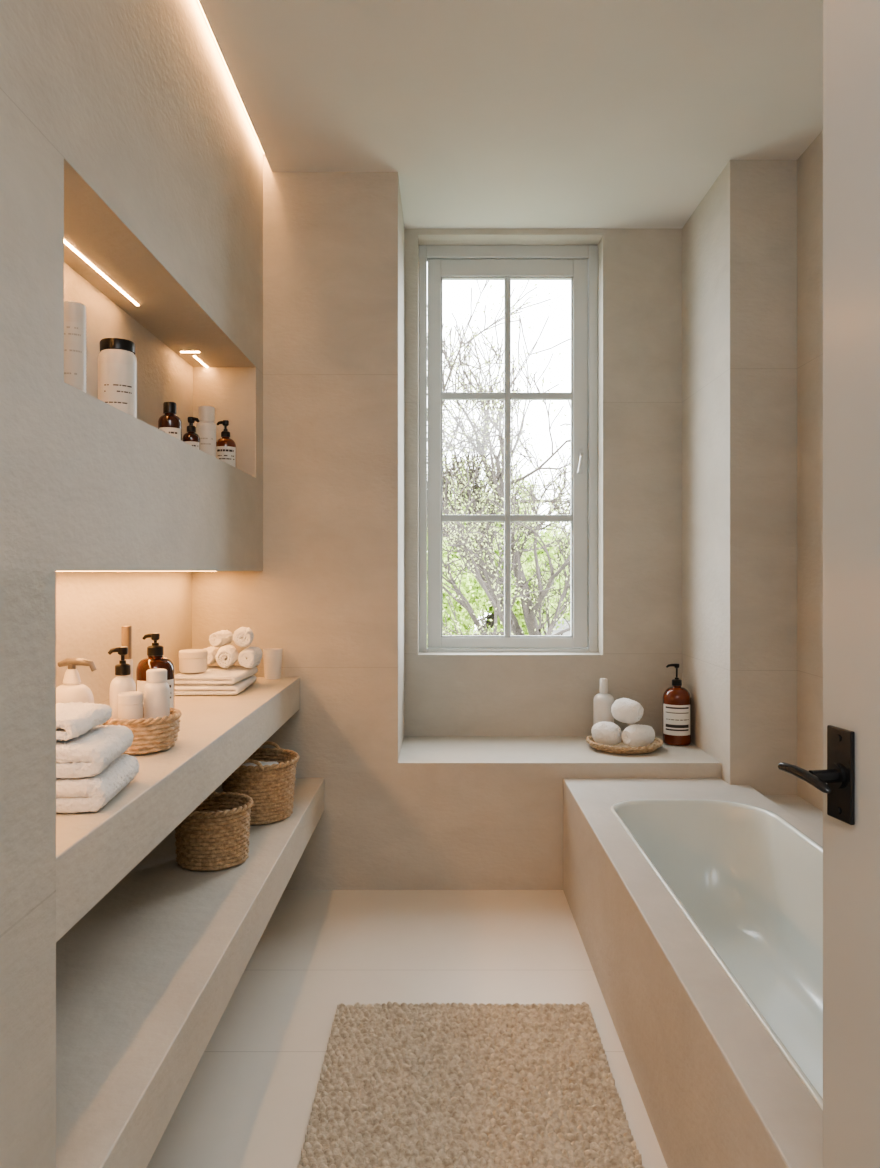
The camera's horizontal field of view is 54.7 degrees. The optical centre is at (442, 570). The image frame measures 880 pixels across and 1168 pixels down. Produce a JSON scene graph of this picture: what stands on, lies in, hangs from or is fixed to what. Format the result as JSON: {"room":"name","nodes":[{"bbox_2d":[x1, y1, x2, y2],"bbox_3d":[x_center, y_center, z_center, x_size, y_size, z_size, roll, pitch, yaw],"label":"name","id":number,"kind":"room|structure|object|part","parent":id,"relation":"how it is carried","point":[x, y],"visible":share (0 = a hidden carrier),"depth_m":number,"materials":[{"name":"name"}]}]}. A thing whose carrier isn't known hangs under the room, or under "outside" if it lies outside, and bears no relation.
{"room":"bathroom","nodes":[
{"label":"bathroom","id":0,"kind":"room"},
{"bbox_2d":[0,571,55,1167],"bbox_3d":[-0.717,0.622,-0.150,0.524,1.244,2.300,0,0,0],"label":"wall pier","id":1,"kind":"object","parent":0,"point":[27,598],"visible":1,"depth_m":0.93,"materials":[{"name":"paint"}]},
{"bbox_2d":[0,0,262,705],"bbox_3d":[-0.926,-0.189,1.008,0.448,2.865,4.615,0,0,0],"label":"wall","id":2,"kind":"structure","parent":0,"point":[127,138],"depth_m":2.07,"materials":[{"name":"paint"}]},
{"bbox_2d":[64,301,85,392],"bbox_3d":[-0.800,-0.464,1.835,0.056,0.226,0.057,0,0,0],"label":"tube","id":3,"kind":"object","parent":2,"relation":"in","point":[74,312],"visible":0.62,"depth_m":1.81,"materials":[{"name":"white plastic"}]},
{"bbox_2d":[64,240,138,305],"bbox_3d":[-0.877,-0.764,2.022,0.007,0.002,0.845,0,0,0],"label":"strip light","id":4,"kind":"object","parent":2,"relation":"attached to","point":[65,242],"visible":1,"depth_m":2.17,"materials":[{"name":"white plastic"}]},
{"bbox_2d":[98,338,136,417],"bbox_3d":[-0.800,-0.457,2.090,0.090,0.213,0.091,0,0,0],"label":"lotion bottle","id":5,"kind":"object","parent":2,"relation":"in","point":[117,361],"visible":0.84,"depth_m":2.05,"materials":[{"name":"white plastic"}]},
{"bbox_2d":[158,402,181,440],"bbox_3d":[-0.800,-0.421,2.490,0.066,0.142,0.067,0,0,0],"label":"medicine bottle","id":6,"kind":"object","parent":2,"relation":"in","point":[169,423],"visible":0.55,"depth_m":2.47,"materials":[{"name":"orange glass"}]},
{"bbox_2d":[56,677,299,941],"bbox_3d":[-0.768,0.475,2.158,0.420,0.125,2.312,0,0,0],"label":"countertop","id":7,"kind":"structure","parent":2,"relation":"attached to","point":[95,851],"depth_m":1.76,"materials":[{"name":"beige concrete"}]},
{"bbox_2d":[56,658,96,703],"bbox_3d":[-0.858,0.306,1.965,0.096,0.212,0.096,0,0,45],"label":"pump bottle","id":8,"kind":"object","parent":7,"relation":"on","point":[71,690],"visible":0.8,"depth_m":1.95,"materials":[{"name":"white plastic"}]},
{"bbox_2d":[56,754,138,813],"bbox_3d":[-0.699,0.385,1.546,0.235,0.058,0.239,0,0,-6],"label":"folded towel","id":9,"kind":"object","parent":7,"relation":"on","point":[86,794],"visible":0.49,"depth_m":1.45,"materials":[{"name":"fabric"}]},
{"bbox_2d":[56,725,133,778],"bbox_3d":[-0.706,0.327,1.553,0.231,0.058,0.232,0,0,-7],"label":"folded towel","id":10,"kind":"object","parent":9,"relation":"on","point":[88,754],"visible":0.58,"depth_m":1.47,"materials":[{"name":"fabric"}]},
{"bbox_2d":[56,702,111,740],"bbox_3d":[-0.731,0.277,1.560,0.192,0.046,0.200,0,0,-1],"label":"folded towel","id":11,"kind":"object","parent":10,"relation":"on","point":[73,719],"visible":0.54,"depth_m":1.54,"materials":[{"name":"fabric"}]},
{"bbox_2d":[121,626,132,677],"bbox_3d":[-0.856,0.281,2.300,0.032,0.264,0.032,0,0,0],"label":"bottle","id":12,"kind":"object","parent":7,"relation":"on","point":[126,631],"visible":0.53,"depth_m":2.29,"materials":[{"name":"beige ceramic"}]},
{"bbox_2d":[102,707,181,754],"bbox_3d":[-0.703,0.369,1.965,0.190,0.083,0.189,0,0,0],"label":"wicker basket","id":13,"kind":"object","parent":7,"relation":"on","point":[151,735],"visible":0.57,"depth_m":1.90,"materials":[{"name":"beige wicker"}]},
{"bbox_2d":[108,646,135,718],"bbox_3d":[-0.744,0.290,1.975,0.058,0.229,0.058,0,0,23],"label":"pump bottle","id":14,"kind":"object","parent":13,"relation":"in","point":[122,682],"visible":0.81,"depth_m":1.96,"materials":[{"name":"white plastic"}]},
{"bbox_2d":[118,691,143,719],"bbox_3d":[-0.706,0.340,1.922,0.054,0.129,0.054,0,0,0],"label":"jar","id":15,"kind":"object","parent":13,"relation":"in","point":[130,704],"visible":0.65,"depth_m":1.90,"materials":[{"name":"white plastic"}]},
{"bbox_3d":[-0.706,0.287,1.922,0.054,0.024,0.054,0,0,0],"label":"lid","id":16,"kind":"part","parent":15,"relation":"part of","materials":[{"name":"white plastic"}]},
{"bbox_2d":[144,669,169,718],"bbox_3d":[-0.666,0.317,1.978,0.058,0.175,0.058,0,0,0],"label":"lotion bottle","id":17,"kind":"object","parent":13,"relation":"in","point":[157,690],"visible":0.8,"depth_m":1.96,"materials":[{"name":"white plastic"}]},
{"bbox_2d":[136,633,174,707],"bbox_3d":[-0.768,0.289,2.270,0.098,0.247,0.099,0,0,0],"label":"pump bottle","id":18,"kind":"object","parent":7,"relation":"on","point":[155,659],"visible":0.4,"depth_m":2.25,"materials":[{"name":"orange glass"}]},
{"bbox_2d":[175,675,256,695],"bbox_3d":[-0.793,0.395,2.966,0.234,0.034,0.332,0,0,-2],"label":"folded towel","id":19,"kind":"object","parent":7,"relation":"on","point":[220,689],"visible":0.62,"depth_m":2.81,"materials":[{"name":"fabric"}]},
{"bbox_2d":[175,665,257,684],"bbox_3d":[-0.790,0.361,2.965,0.221,0.035,0.312,0,0,2],"label":"folded towel","id":20,"kind":"object","parent":19,"relation":"on","point":[214,675],"visible":0.88,"depth_m":2.82,"materials":[{"name":"fabric"}]},
{"bbox_2d":[179,649,207,672],"bbox_3d":[-0.845,0.304,2.875,0.094,0.074,0.094,0,0,0],"label":"jar","id":21,"kind":"object","parent":20,"relation":"on","point":[190,660],"visible":1,"depth_m":2.84,"materials":[{"name":"white plastic"}]},
{"bbox_3d":[-0.845,0.280,2.875,0.094,0.026,0.094,0,0,0],"label":"lid","id":22,"kind":"part","parent":21,"relation":"part of","materials":[{"name":"white plastic"}]},
{"bbox_2d":[204,646,218,664],"bbox_3d":[-0.845,0.306,3.071,0.067,0.063,0.146,0,0,-6],"label":"rolled towel","id":23,"kind":"object","parent":20,"relation":"on","point":[212,651],"visible":0.6,"depth_m":3.02,"materials":[{"name":"fabric"}]},
{"bbox_2d":[215,645,238,668],"bbox_3d":[-0.766,0.303,3.021,0.079,0.081,0.174,0,0,-7],"label":"rolled towel","id":24,"kind":"object","parent":20,"relation":"on","point":[226,656],"visible":0.99,"depth_m":2.94,"materials":[{"name":"fabric"}]},
{"bbox_2d":[209,630,232,647],"bbox_3d":[-0.802,0.245,3.071,0.063,0.058,0.146,0,0,5],"label":"rolled towel","id":25,"kind":"object","parent":24,"relation":"on","point":[221,638],"visible":0.99,"depth_m":3.02,"materials":[{"name":"fabric"}]},
{"bbox_2d":[238,647,261,667],"bbox_3d":[-0.686,0.308,3.029,0.068,0.073,0.164,0,0,1],"label":"rolled towel","id":26,"kind":"object","parent":20,"relation":"on","point":[250,657],"visible":1,"depth_m":2.95,"materials":[{"name":"fabric"}]},
{"bbox_2d":[233,627,253,646],"bbox_3d":[-0.714,0.236,3.046,0.072,0.067,0.156,0,0,-11],"label":"rolled towel","id":27,"kind":"object","parent":26,"relation":"on","point":[243,636],"visible":1,"depth_m":2.98,"materials":[{"name":"fabric"}]},
{"bbox_2d":[263,648,282,679],"bbox_3d":[-0.650,0.355,3.245,0.074,0.115,0.074,0,0,0],"label":"tumbler","id":28,"kind":"object","parent":7,"relation":"on","point":[272,657],"visible":1,"depth_m":3.22,"materials":[{"name":"beige ceramic"}]},
{"bbox_2d":[56,778,323,1167],"bbox_3d":[-0.720,0.870,2.158,0.516,0.125,2.312,0,0,0],"label":"shelf","id":29,"kind":"object","parent":2,"relation":"attached to","point":[146,978],"visible":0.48,"depth_m":1.68,"materials":[{"name":"beige concrete"}]},
{"bbox_2d":[175,792,253,870],"bbox_3d":[-0.640,0.722,2.365,0.221,0.162,0.220,0,0,0],"label":"wicker basket","id":30,"kind":"object","parent":29,"relation":"on","point":[215,836],"visible":0.88,"depth_m":2.29,"materials":[{"name":"brown wicker"}]},
{"bbox_2d":[222,741,299,824],"bbox_3d":[-0.606,0.696,2.800,0.263,0.216,0.289,0,0,0],"label":"wicker basket","id":31,"kind":"object","parent":29,"relation":"on","point":[270,788],"visible":0.66,"depth_m":2.70,"materials":[{"name":"brown wicker"}]},
{"bbox_3d":[-0.606,0.607,2.662,0.092,0.037,0.012,0,0,0],"label":"handle","id":32,"kind":"part","parent":31,"relation":"part of","materials":[{"name":"wicker"}]},
{"bbox_2d":[242,761,278,766],"bbox_3d":[-0.607,0.668,2.799,0.178,0.059,0.156,0,0,-17],"label":"folded towel","id":33,"kind":"object","parent":31,"relation":"in","point":[263,763],"visible":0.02,"depth_m":2.83,"materials":[{"name":"fabric"}]},
{"bbox_3d":[-0.606,0.607,2.938,0.092,0.037,0.012,0,0,0],"label":"handle","id":34,"kind":"part","parent":31,"relation":"part of","materials":[{"name":"wicker"}]},
{"bbox_2d":[180,351,199,352],"bbox_3d":[-0.882,-0.764,2.966,0.065,0.002,0.012,0,0,0],"label":"strip light","id":35,"kind":"object","parent":2,"relation":"attached to","point":[180,351],"visible":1,"depth_m":2.96,"materials":[{"name":"white plastic"}]},
{"bbox_2d":[182,417,199,449],"bbox_3d":[-0.795,-0.418,2.685,0.055,0.136,0.055,0,0,0],"label":"pump bottle","id":36,"kind":"object","parent":2,"relation":"in","point":[191,438],"visible":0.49,"depth_m":2.67,"materials":[{"name":"orange glass"}]},
{"bbox_2d":[197,406,215,457],"bbox_3d":[-0.800,-0.452,2.875,0.064,0.203,0.065,0,0,0],"label":"lotion bottle","id":37,"kind":"object","parent":2,"relation":"in","point":[206,427],"visible":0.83,"depth_m":2.85,"materials":[{"name":"white plastic"}]},
{"bbox_2d":[216,420,235,467],"bbox_3d":[-0.780,-0.446,3.050,0.074,0.190,0.075,0,0,0],"label":"pump bottle","id":38,"kind":"object","parent":2,"relation":"on","point":[225,446],"visible":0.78,"depth_m":3.02,"materials":[{"name":"orange glass"}]},
{"bbox_2d":[147,890,667,1167],"bbox_3d":[0.150,1.294,1.410,2.700,0.100,5.420,0,0,0],"label":"floor","id":39,"kind":"structure","parent":0,"point":[247,1102],"depth_m":2.54,"materials":[{"name":"tile"}]},
{"bbox_2d":[297,1001,644,1167],"bbox_3d":[0.057,1.227,1.929,0.714,0.032,0.959,0,0,0],"label":"bath mat","id":40,"kind":"object","parent":39,"relation":"on","point":[403,1085],"visible":1,"depth_m":1.99,"materials":[{"name":"fabric"}]},
{"bbox_2d":[563,778,822,1167],"bbox_3d":[0.812,1.023,2.172,0.689,0.440,2.284,0,0,0],"label":"bathtub","id":41,"kind":"object","parent":39,"relation":"on","point":[696,904],"visible":0.89,"depth_m":2.31,"materials":[{"name":"stone"}]},
{"bbox_2d":[611,800,822,1110],"bbox_3d":[0.837,0.996,2.072,0.539,0.386,1.837,0,0,0],"label":"tub basin","id":42,"kind":"object","parent":41,"relation":"in","point":[744,879],"depth_m":2.69,"materials":[{"name":"ceramic"}]},
{"bbox_2d":[778,0,879,1167],"bbox_3d":[0.518,0.055,0.598,0.099,2.350,0.823,0,0,-12],"label":"door","id":43,"kind":"structure","parent":39,"relation":"on","point":[849,779],"depth_m":0.95,"materials":[{"name":"paint"}]},
{"bbox_3d":[0.422,0.232,0.960,0.055,0.028,0.075,0,0,-12],"label":"lever","id":44,"kind":"part","parent":43,"relation":"part of","materials":[{"name":"black metal"}]},
{"bbox_3d":[0.450,0.230,0.963,0.005,0.104,0.042,0,0,-12],"label":"handle","id":45,"kind":"part","parent":43,"relation":"part of","materials":[{"name":"black metal"}]},
{"bbox_2d":[192,155,720,889],"bbox_3d":[-0.032,-0.189,3.717,2.236,2.865,0.805,0,0,0],"label":"wall","id":46,"kind":"structure","parent":0,"point":[401,812],"depth_m":3.31,"materials":[{"name":"paint"}]},
{"bbox_2d":[404,229,681,735],"bbox_3d":[0.455,-0.404,3.991,1.262,2.305,0.258,0,0,0],"label":"wall","id":47,"kind":"structure","parent":46,"relation":"in","point":[640,270],"depth_m":3.86,"materials":[{"name":"paint"}]},
{"bbox_2d":[419,245,597,651],"bbox_3d":[0.307,-0.574,3.998,0.840,1.909,0.105,0,0,0],"label":"window","id":48,"kind":"structure","parent":47,"relation":"attached to","point":[578,264],"depth_m":4.00,"materials":[{"name":"paint"}]},
{"bbox_3d":[0.645,-0.515,3.972,0.026,0.121,0.060,0,0,17],"label":"handle","id":49,"kind":"part","parent":48,"relation":"part of","materials":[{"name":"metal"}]},
{"bbox_2d":[593,678,613,724],"bbox_3d":[0.712,0.613,3.765,0.090,0.272,0.090,0,0,0],"label":"lotion bottle","id":50,"kind":"object","parent":46,"relation":"on","point":[603,701],"visible":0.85,"depth_m":3.73,"materials":[{"name":"white plastic"}]},
{"bbox_2d":[586,735,662,753],"bbox_3d":[0.765,0.728,3.590,0.319,0.036,0.319,0,0,-37],"label":"wicker tray","id":51,"kind":"object","parent":46,"relation":"on","point":[620,748],"visible":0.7,"depth_m":3.47,"materials":[{"name":"beige wicker"}]},
{"bbox_2d":[591,722,621,745],"bbox_3d":[0.691,0.685,3.583,0.121,0.102,0.104,0,0,33],"label":"rolled washcloth","id":52,"kind":"object","parent":51,"relation":"on","point":[607,733],"visible":0.99,"depth_m":3.55,"materials":[{"name":"fabric"}]},
{"bbox_2d":[622,724,654,746],"bbox_3d":[0.816,0.687,3.545,0.139,0.100,0.105,0,0,-27],"label":"rolled washcloth","id":53,"kind":"object","parent":51,"relation":"on","point":[636,735],"visible":0.98,"depth_m":3.51,"materials":[{"name":"fabric"}]},
{"bbox_2d":[611,698,643,724],"bbox_3d":[0.779,0.592,3.589,0.128,0.107,0.110,0,0,35],"label":"rolled washcloth","id":54,"kind":"object","parent":53,"relation":"on","point":[628,711],"visible":1,"depth_m":3.55,"materials":[{"name":"fabric"}]},
{"bbox_2d":[663,663,690,745],"bbox_3d":[1.015,0.575,3.690,0.120,0.347,0.121,0,0,0],"label":"pump bottle","id":55,"kind":"object","parent":46,"relation":"on","point":[676,699],"visible":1,"depth_m":3.64,"materials":[{"name":"orange glass"}]},
{"bbox_2d":[196,0,822,228],"bbox_3d":[0.150,-1.639,1.410,2.700,0.165,5.420,0,0,0],"label":"ceiling","id":56,"kind":"structure","parent":0,"point":[487,114],"depth_m":2.79,"materials":[{"name":"paint"}]},
{"bbox_2d":[199,3,263,152],"bbox_3d":[-0.684,-1.619,1.150,0.020,0.004,4.300,0,0,0],"label":"recessed light","id":57,"kind":"object","parent":56,"relation":"in","point":[199,3],"visible":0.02,"depth_m":2.73,"materials":[{"name":"white plastic"}]},
{"bbox_2d":[682,160,796,794],"bbox_3d":[1.293,-0.156,3.668,0.414,2.800,0.904,0,0,0],"label":"wall column","id":58,"kind":"structure","parent":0,"point":[739,244],"depth_m":3.22,"materials":[{"name":"paint"}]},
{"bbox_2d":[797,130,822,810],"bbox_3d":[1.420,-0.156,0.958,0.160,2.800,4.516,0,0,0],"label":"wall","id":59,"kind":"structure","parent":0,"point":[810,163],"depth_m":3.11,"materials":[{"name":"paint"}]},
{"bbox_2d":[764,795,822,835],"bbox_3d":[1.249,1.046,2.123,0.182,0.397,2.186,0,0,0],"label":"trim","id":60,"kind":"structure","parent":59,"relation":"attached to","point":[795,805],"depth_m":3.02,"materials":[{"name":"stone"}]},
{"label":"outside","id":61,"kind":"structure","parent":0,"visible":0},
{"bbox_3d":[5.000,2.859,22.300,40.000,0.170,35.400,0,0,0],"label":"lawn","id":62,"kind":"structure","parent":61,"visible":0},
{"bbox_2d":[443,280,569,634],"bbox_3d":[0.032,-0.235,8.449,4.673,6.015,4.165,0,0,26],"label":"tree","id":63,"kind":"object","parent":62,"relation":"on","point":[489,579],"visible":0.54,"depth_m":7.83,"materials":[{"name":"green plant"}]},
{"bbox_2d":[443,473,569,634],"bbox_3d":[0.915,0.537,14.377,3.828,4.428,3.882,0,0,0],"label":"tree","id":64,"kind":"object","parent":62,"relation":"on","point":[470,585],"visible":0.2,"depth_m":13.80,"materials":[{"name":"green plant"}]},
{"bbox_2d":[443,468,569,610],"bbox_3d":[0.880,0.028,22.238,5.309,5.442,3.570,0,0,28],"label":"tree","id":65,"kind":"object","parent":62,"relation":"on","point":[462,468],"visible":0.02,"depth_m":21.65,"materials":[{"name":"green plant"}]},
{"bbox_2d":[545,543,569,634],"bbox_3d":[6.900,0.794,31.500,8.600,3.900,5.800,0,0,0],"label":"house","id":66,"kind":"structure","parent":62,"relation":"on","point":[561,625],"depth_m":29.00,"materials":[{"name":"white"}]}
]}

